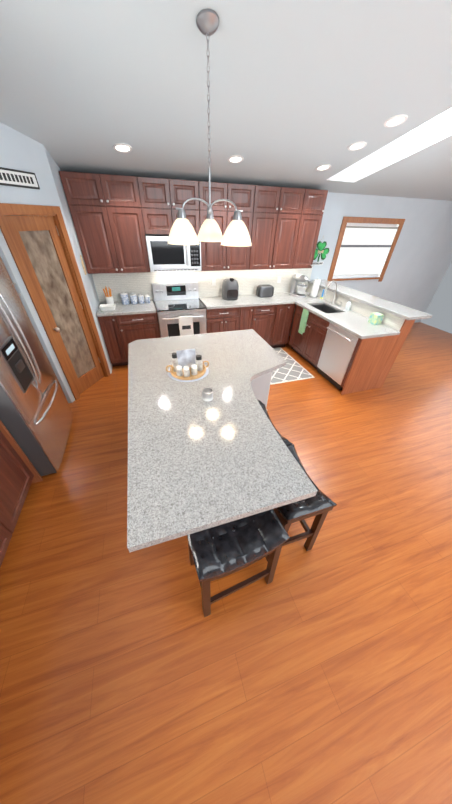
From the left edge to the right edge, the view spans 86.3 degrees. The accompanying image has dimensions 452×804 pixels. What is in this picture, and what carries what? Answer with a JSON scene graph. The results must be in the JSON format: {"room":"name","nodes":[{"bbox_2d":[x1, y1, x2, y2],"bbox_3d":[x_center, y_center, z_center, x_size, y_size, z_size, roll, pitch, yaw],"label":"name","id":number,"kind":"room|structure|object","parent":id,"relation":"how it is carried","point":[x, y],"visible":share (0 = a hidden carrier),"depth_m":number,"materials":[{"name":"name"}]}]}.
{"room":"kitchen","nodes":[
{"label":"kitchen","id":0,"kind":"room"},
{"bbox_2d":[0,122,111,402],"bbox_3d":[-2.394,-1.460,2.956,1.190,2.727,1.400,-10,39,-15],"label":"wall","id":1,"kind":"structure","parent":0,"point":[20,151],"depth_m":2.44,"materials":[{"name":"paint"}]},
{"bbox_2d":[0,167,39,188],"bbox_3d":[-1.914,-2.047,2.209,0.017,0.120,0.420,11,38,12],"label":"air vent","id":2,"kind":"object","parent":1,"relation":"attached to","point":[15,178],"visible":0.98,"depth_m":2.21,"materials":[{"name":"grey metal"}]},
{"bbox_2d":[4,215,103,394],"bbox_3d":[-1.992,-1.050,3.008,0.347,2.013,0.491,-10,39,-15],"label":"pantry door","id":3,"kind":"structure","parent":1,"relation":"in","point":[39,246],"depth_m":2.83,"materials":[{"name":"brown wood"}]},
{"bbox_2d":[0,203,110,399],"bbox_3d":[-1.990,-1.082,2.986,0.118,2.110,0.730,11,38,12],"label":"door frame","id":4,"kind":"structure","parent":1,"relation":"attached to","point":[27,210],"depth_m":2.71,"materials":[{"name":"brown wood"}]},
{"bbox_2d":[80,255,86,274],"bbox_3d":[-1.874,-1.800,3.166,0.012,0.220,0.100,-10,39,-15],"label":"light switch","id":5,"kind":"object","parent":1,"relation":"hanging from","point":[83,266],"visible":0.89,"depth_m":3.16,"materials":[{"name":"beige plastic"}]},
{"bbox_2d":[0,322,451,803],"bbox_3d":[1.977,0.745,2.502,8.970,0.001,7.700,-10,39,-15],"label":"floor","id":6,"kind":"structure","parent":0,"point":[320,672],"depth_m":1.51,"materials":[{"name":"brown wood"}]},
{"bbox_2d":[0,519,13,566],"bbox_3d":[-1.779,1.054,1.212,0.640,0.876,0.900,-10,39,-15],"label":"base cabinet","id":7,"kind":"object","parent":6,"relation":"on","point":[6,532],"depth_m":1.74,"materials":[{"name":"brown wood"}]},
{"bbox_2d":[0,431,33,530],"bbox_3d":[-1.998,0.630,1.758,0.640,0.876,0.550,-10,39,-15],"label":"base cabinet","id":8,"kind":"object","parent":6,"relation":"on","point":[16,476],"depth_m":1.92,"materials":[{"name":"brown wood"}]},
{"bbox_2d":[0,256,65,427],"bbox_3d":[-2.374,-0.799,2.334,0.685,2.430,0.300,-10,39,-15],"label":"tall cabinet","id":9,"kind":"object","parent":6,"relation":"on","point":[1,424],"depth_m":2.39,"materials":[{"name":"brown wood"}]},
{"bbox_2d":[0,258,72,475],"bbox_3d":[-2.029,-0.208,2.111,0.710,1.780,0.893,-10,39,-15],"label":"refrigerator","id":10,"kind":"object","parent":6,"relation":"on","point":[36,415],"visible":0.98,"depth_m":2.10,"materials":[{"name":"silver metal"}]},
{"bbox_2d":[98,315,127,366],"bbox_3d":[-1.850,-1.081,4.009,0.250,0.876,0.575,-10,39,-15],"label":"base cabinet","id":11,"kind":"object","parent":6,"relation":"on","point":[112,337],"depth_m":3.76,"materials":[{"name":"brown wood"}]},
{"bbox_2d":[96,300,155,316],"bbox_3d":[-1.554,-1.487,3.799,0.836,0.039,0.604,-10,39,-15],"label":"countertop","id":12,"kind":"structure","parent":11,"relation":"on","point":[121,309],"depth_m":3.66,"materials":[{"name":"stone"}]},
{"bbox_2d":[99,304,115,310],"bbox_3d":[-1.776,-1.425,3.630,0.236,0.055,0.176,-10,39,-15],"label":"baking dish","id":13,"kind":"object","parent":12,"relation":"on","point":[105,307],"visible":1,"depth_m":3.60,"materials":[{"name":"white ceramic"}]},
{"bbox_2d":[103,286,113,303],"bbox_3d":[-1.823,-1.644,3.746,0.117,0.261,0.116,-10,39,-15],"label":"utensil crock","id":14,"kind":"object","parent":12,"relation":"on","point":[109,299],"visible":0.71,"depth_m":3.73,"materials":[{"name":"white ceramic"}]},
{"bbox_2d":[120,291,129,304],"bbox_3d":[-1.606,-1.652,3.827,0.118,0.187,0.118,-10,39,-15],"label":"canister","id":15,"kind":"object","parent":12,"relation":"on","point":[124,298],"visible":0.98,"depth_m":3.79,"materials":[{"name":"ceramic"}]},
{"bbox_2d":[129,292,137,303],"bbox_3d":[-1.482,-1.665,3.866,0.106,0.167,0.106,-10,39,-15],"label":"canister","id":16,"kind":"object","parent":12,"relation":"on","point":[133,297],"visible":1,"depth_m":3.83,"materials":[{"name":"ceramic"}]},
{"bbox_2d":[137,293,143,303],"bbox_3d":[-1.377,-1.675,3.900,0.094,0.147,0.094,-10,39,-15],"label":"canister","id":17,"kind":"object","parent":12,"relation":"on","point":[140,298],"visible":1,"depth_m":3.87,"materials":[{"name":"ceramic"}]},
{"bbox_2d":[144,294,149,302],"bbox_3d":[-1.282,-1.686,3.930,0.082,0.132,0.082,-10,39,-15],"label":"canister","id":18,"kind":"object","parent":12,"relation":"on","point":[147,298],"visible":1,"depth_m":3.90,"materials":[{"name":"ceramic"}]},
{"bbox_2d":[118,303,160,362],"bbox_3d":[-1.445,-1.150,4.118,0.600,0.876,0.575,-10,39,-15],"label":"base cabinet","id":19,"kind":"object","parent":6,"relation":"on","point":[133,327],"depth_m":3.77,"materials":[{"name":"brown wood"}]},
{"bbox_2d":[152,282,206,337],"bbox_3d":[-0.768,-1.341,4.149,0.764,1.175,0.694,-10,39,-15],"label":"range","id":20,"kind":"object","parent":6,"relation":"on","point":[180,308],"visible":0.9,"depth_m":3.92,"materials":[{"name":"silver metal"}]},
{"bbox_2d":[206,307,241,332],"bbox_3d":[-0.134,-1.374,4.469,0.590,0.876,0.575,-10,39,-15],"label":"base cabinet","id":21,"kind":"object","parent":6,"relation":"on","point":[223,319],"depth_m":4.11,"materials":[{"name":"brown wood"}]},
{"bbox_2d":[199,292,319,308],"bbox_3d":[0.670,-1.866,4.393,2.243,0.039,0.608,-10,39,-15],"label":"countertop","id":22,"kind":"structure","parent":21,"relation":"on","point":[217,302],"depth_m":4.24,"materials":[{"name":"stone"}]},
{"bbox_2d":[222,278,238,299],"bbox_3d":[0.086,-1.957,4.172,0.280,0.343,0.345,-10,39,-15],"label":"air fryer","id":23,"kind":"object","parent":22,"relation":"on","point":[230,288],"visible":1,"depth_m":4.11,"materials":[{"name":"grey plastic"}]},
{"bbox_2d":[256,284,273,297],"bbox_3d":[0.711,-2.050,4.447,0.302,0.190,0.170,-10,39,-15],"label":"toaster","id":24,"kind":"object","parent":22,"relation":"on","point":[266,290],"visible":1,"depth_m":4.39,"materials":[{"name":"grey metal"}]},
{"bbox_2d":[289,274,309,297],"bbox_3d":[1.367,-2.190,4.513,0.216,0.366,0.375,-24,44,-30],"label":"stand mixer","id":25,"kind":"object","parent":22,"relation":"on","point":[298,290],"visible":1,"depth_m":4.48,"materials":[{"name":"silver metal"}]},
{"bbox_2d":[309,278,320,297],"bbox_3d":[1.658,-2.127,4.461,0.150,0.345,0.150,-10,39,-15],"label":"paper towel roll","id":26,"kind":"object","parent":22,"relation":"on","point":[315,287],"visible":1,"depth_m":4.43,"materials":[{"name":"white paper"}]},
{"bbox_2d":[187,509,289,616],"bbox_3d":[0.037,0.960,1.559,0.518,0.700,0.358,-13,40,-19],"label":"stool","id":27,"kind":"object","parent":6,"relation":"on","point":[222,550],"visible":0.73,"depth_m":1.33,"materials":[{"name":"black leather"}]},
{"bbox_2d":[242,306,253,329],"bbox_3d":[0.261,-1.442,4.575,0.240,0.876,0.575,-10,39,-15],"label":"base cabinet","id":28,"kind":"object","parent":6,"relation":"on","point":[247,312],"depth_m":4.23,"materials":[{"name":"brown wood"}]},
{"bbox_2d":[251,372,271,406],"bbox_3d":[-0.092,0.098,2.545,1.480,0.869,1.730,-10,39,-15],"label":"kitchen island","id":29,"kind":"object","parent":6,"relation":"on","point":[260,385],"visible":0.02,"depth_m":2.89,"materials":[{"name":"paint"},{"name":"cherry wood"}]},
{"bbox_2d":[127,329,317,552],"bbox_3d":[-0.039,-0.143,2.107,1.535,0.045,2.280,-10,39,-15],"label":"island countertop","id":30,"kind":"structure","parent":29,"relation":"on","point":[197,462],"depth_m":1.52,"materials":[{"name":"stone"}]},
{"bbox_2d":[166,349,208,381],"bbox_3d":[-0.347,-0.361,2.187,0.404,0.187,0.380,-10,39,-15],"label":"tray","id":31,"kind":"object","parent":30,"relation":"on","point":[187,365],"visible":1,"depth_m":2.17,"materials":[{"name":"brown wood"}]},
{"bbox_2d":[202,388,212,400],"bbox_3d":[-0.143,-0.059,1.892,0.085,0.075,0.085,-10,39,-15],"label":"candle cup","id":32,"kind":"object","parent":30,"relation":"on","point":[207,394],"visible":0.98,"depth_m":1.88,"materials":[{"name":"clear glass"}]},
{"bbox_2d":[254,305,277,344],"bbox_3d":[0.585,-1.498,4.662,0.440,0.876,0.575,-10,39,-15],"label":"base cabinet","id":33,"kind":"object","parent":6,"relation":"on","point":[270,325],"depth_m":4.36,"materials":[{"name":"brown wood"}]},
{"bbox_2d":[260,404,292,445],"bbox_3d":[0.271,0.459,2.227,0.358,0.700,0.518,-10,39,-15],"label":"stool","id":34,"kind":"object","parent":6,"relation":"on","point":[287,442],"visible":0.17,"depth_m":2.01,"materials":[{"name":"black leather"}]},
{"bbox_2d":[270,304,289,347],"bbox_3d":[0.928,-1.556,4.754,0.280,0.876,0.575,-10,39,-15],"label":"base cabinet","id":35,"kind":"object","parent":6,"relation":"on","point":[283,321],"depth_m":4.52,"materials":[{"name":"brown wood"}]},
{"bbox_2d":[270,347,314,384],"bbox_3d":[0.901,-0.690,4.330,0.800,0.008,1.200,-10,39,-15],"label":"rug","id":36,"kind":"object","parent":6,"relation":"on","point":[292,370],"visible":0.52,"depth_m":4.08,"materials":[{"name":"grey fabric"}]},
{"bbox_2d":[273,444,336,550],"bbox_3d":[0.434,0.764,1.832,0.358,0.700,0.518,-10,39,-15],"label":"stool","id":37,"kind":"object","parent":6,"relation":"on","point":[319,505],"visible":0.27,"depth_m":1.50,"materials":[{"name":"black leather"}]},
{"bbox_2d":[289,313,329,369],"bbox_3d":[1.682,-1.088,4.333,0.601,0.681,0.900,-10,39,-15],"label":"base cabinet","id":38,"kind":"object","parent":6,"relation":"on","point":[308,344],"depth_m":4.11,"materials":[{"name":"brown wood"}]},
{"bbox_2d":[298,308,308,333],"bbox_3d":[1.338,-1.385,4.171,0.032,0.410,0.150,-10,39,-15],"label":"hanging towel","id":39,"kind":"object","parent":38,"relation":"hanging from","point":[303,321],"visible":0.89,"depth_m":4.14,"materials":[{"name":"green fabric"}]},
{"bbox_2d":[295,299,399,338],"bbox_3d":[1.778,-1.337,3.747,0.635,0.039,1.620,-10,39,-15],"label":"countertop","id":40,"kind":"structure","parent":38,"relation":"on","point":[356,324],"depth_m":3.50,"materials":[{"name":"stone"}]},
{"bbox_2d":[311,304,339,312],"bbox_3d":[1.659,-1.480,4.107,0.394,0.176,0.594,-10,39,-15],"label":"sink basin","id":41,"kind":"object","parent":40,"relation":"in","point":[325,308],"visible":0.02,"depth_m":4.29,"materials":[{"name":"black metal"}]},
{"bbox_2d":[323,280,338,303],"bbox_3d":[1.782,-1.829,4.053,0.265,0.373,0.141,-10,39,-15],"label":"faucet","id":42,"kind":"object","parent":40,"relation":"on","point":[333,300],"visible":1,"depth_m":4.05,"materials":[{"name":"silver metal"}]},
{"bbox_2d":[345,298,350,310],"bbox_3d":[1.980,-1.576,3.889,0.072,0.180,0.071,-10,39,-15],"label":"soap bottle","id":43,"kind":"object","parent":40,"relation":"on","point":[348,306],"visible":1,"depth_m":3.88,"materials":[{"name":"white plastic"}]},
{"bbox_2d":[368,312,383,324],"bbox_3d":[2.121,-1.180,3.416,0.120,0.130,0.120,-10,39,-15],"label":"tissue box","id":44,"kind":"object","parent":40,"relation":"on","point":[375,318],"visible":1,"depth_m":3.38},
{"bbox_2d":[317,323,357,389],"bbox_3d":[1.862,-0.717,3.697,0.621,0.870,0.595,-10,39,-15],"label":"dishwasher","id":45,"kind":"object","parent":6,"relation":"on","point":[339,345],"visible":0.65,"depth_m":3.58,"materials":[{"name":"silver metal"}]},
{"bbox_2d":[307,283,414,388],"bbox_3d":[2.053,-1.304,4.299,0.159,1.085,2.240,-10,39,-15],"label":"wall","id":46,"kind":"structure","parent":6,"relation":"on","point":[402,325],"depth_m":3.55,"materials":[{"name":"paint"}]},
{"bbox_2d":[308,280,431,319],"bbox_3d":[2.152,-1.751,3.960,0.398,0.039,2.288,-10,39,-15],"label":"bar ledge","id":47,"kind":"object","parent":46,"relation":"on","point":[399,310],"visible":0.88,"depth_m":3.57,"materials":[{"name":"stone"}]},
{"bbox_2d":[0,0,451,200],"bbox_3d":[2.187,-1.764,0.508,8.770,1.538,7.500,-10,39,-15],"label":"ceiling","id":48,"kind":"structure","parent":0,"point":[300,91],"depth_m":1.78,"materials":[{"name":"grey paint"}]},
{"bbox_2d":[113,143,131,152],"bbox_3d":[-1.059,-2.602,2.473,0.189,0.043,0.185,-14,40,-19],"label":"recessed light","id":49,"kind":"object","parent":48,"relation":"in","point":[120,147],"depth_m":2.47,"materials":[{"name":"white"}]},
{"bbox_2d":[168,9,251,246],"bbox_3d":[-0.150,-1.683,1.625,0.621,1.023,0.621,-10,39,-15],"label":"pendant chandelier","id":50,"kind":"object","parent":48,"relation":"hanging from","point":[182,232],"visible":1,"depth_m":1.72,"materials":[{"name":"white glass"}]},
{"bbox_2d":[228,155,243,162],"bbox_3d":[0.113,-2.803,2.787,0.189,0.043,0.185,-14,40,-19],"label":"recessed light","id":51,"kind":"object","parent":48,"relation":"in","point":[235,158],"depth_m":2.78,"materials":[{"name":"white"}]},
{"bbox_2d":[315,164,330,170],"bbox_3d":[1.241,-2.991,3.079,0.189,0.043,0.185,-14,40,-19],"label":"recessed light","id":52,"kind":"object","parent":48,"relation":"in","point":[323,167],"depth_m":3.08,"materials":[{"name":"white"}]},
{"bbox_2d":[347,141,366,150],"bbox_3d":[1.416,-2.766,2.608,0.189,0.043,0.185,-14,40,-19],"label":"recessed light","id":53,"kind":"object","parent":48,"relation":"in","point":[361,144],"depth_m":2.60,"materials":[{"name":"white"}]},
{"bbox_2d":[384,114,407,126],"bbox_3d":[1.554,-2.576,2.213,0.189,0.043,0.185,-14,40,-19],"label":"recessed light","id":54,"kind":"object","parent":48,"relation":"in","point":[396,120],"depth_m":2.21,"materials":[{"name":"white"}]},
{"bbox_2d":[12,192,451,335],"bbox_3d":[0.982,-2.422,4.585,8.770,2.460,0.140,-10,39,-15],"label":"wall","id":55,"kind":"structure","parent":0,"point":[419,263],"depth_m":4.96,"materials":[{"name":"paint"}]},
{"bbox_2d":[59,171,149,273],"bbox_3d":[-1.561,-2.370,3.284,0.850,1.050,0.335,-10,39,-15],"label":"upper cabinet","id":56,"kind":"object","parent":55,"relation":"attached to","point":[116,218],"depth_m":3.11,"materials":[{"name":"brown wood"}]},
{"bbox_2d":[139,177,202,234],"bbox_3d":[-0.783,-2.687,3.350,0.770,0.585,0.335,-10,39,-15],"label":"upper cabinet","id":57,"kind":"object","parent":55,"relation":"attached to","point":[161,197],"depth_m":3.19,"materials":[{"name":"brown wood"}]},
{"bbox_2d":[145,234,200,271],"bbox_3d":[-0.785,-2.238,3.622,0.757,0.430,0.449,-10,39,-15],"label":"over-the-range microwave","id":58,"kind":"object","parent":57,"relation":"attached to","point":[163,255],"visible":0.9,"depth_m":3.50,"materials":[{"name":"silver metal"}]},
{"bbox_2d":[92,265,312,302],"bbox_3d":[-0.190,-2.111,4.257,3.872,0.469,0.008,-10,39,-15],"label":"tile backsplash","id":59,"kind":"structure","parent":55,"relation":"attached to","point":[249,282],"depth_m":4.15,"materials":[{"name":"beige tile"}]},
{"bbox_2d":[212,278,215,285],"bbox_3d":[-0.211,-2.109,4.242,0.070,0.115,0.003,-10,39,-15],"label":"electrical outlet plate","id":60,"kind":"object","parent":59,"relation":"attached to","point":[214,281],"depth_m":4.24,"materials":[{"name":"white plastic"}]},
{"bbox_2d":[197,181,254,270],"bbox_3d":[-0.039,-2.631,3.692,0.804,1.050,0.335,-10,39,-15],"label":"upper cabinet","id":61,"kind":"object","parent":55,"relation":"attached to","point":[215,256],"depth_m":3.49,"materials":[{"name":"brown wood"}]},
{"bbox_2d":[251,185,306,269],"bbox_3d":[0.727,-2.762,3.897,0.804,1.050,0.335,-10,39,-15],"label":"upper cabinet","id":62,"kind":"object","parent":55,"relation":"attached to","point":[278,210],"depth_m":3.74,"materials":[{"name":"brown wood"}]},
{"bbox_2d":[295,189,327,268],"bbox_3d":[1.302,-2.861,4.051,0.402,1.050,0.335,-10,39,-15],"label":"upper cabinet","id":63,"kind":"object","parent":55,"relation":"attached to","point":[314,205],"depth_m":3.89,"materials":[{"name":"brown wood"}]},
{"bbox_2d":[312,241,328,264],"bbox_3d":[1.757,-2.809,4.480,0.389,0.472,0.026,-10,39,-15],"label":"sign","id":64,"kind":"object","parent":55,"relation":"attached to","point":[321,246],"visible":0.83,"depth_m":4.50,"materials":[{"name":"green"}]},
{"bbox_2d":[327,216,404,281],"bbox_3d":[2.724,-2.988,4.808,1.420,1.090,0.155,-10,39,-15],"label":"window","id":65,"kind":"structure","parent":55,"relation":"in","point":[370,222],"depth_m":4.62,"materials":[{"name":"brown wood"}]},
{"label":"outside","id":66,"kind":"structure","parent":0,"visible":0},
{"bbox_2d":[333,224,398,276],"bbox_3d":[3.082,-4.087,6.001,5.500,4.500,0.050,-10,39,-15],"label":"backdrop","id":67,"kind":"structure","parent":66,"point":[364,250],"depth_m":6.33,"materials":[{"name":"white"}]}
]}

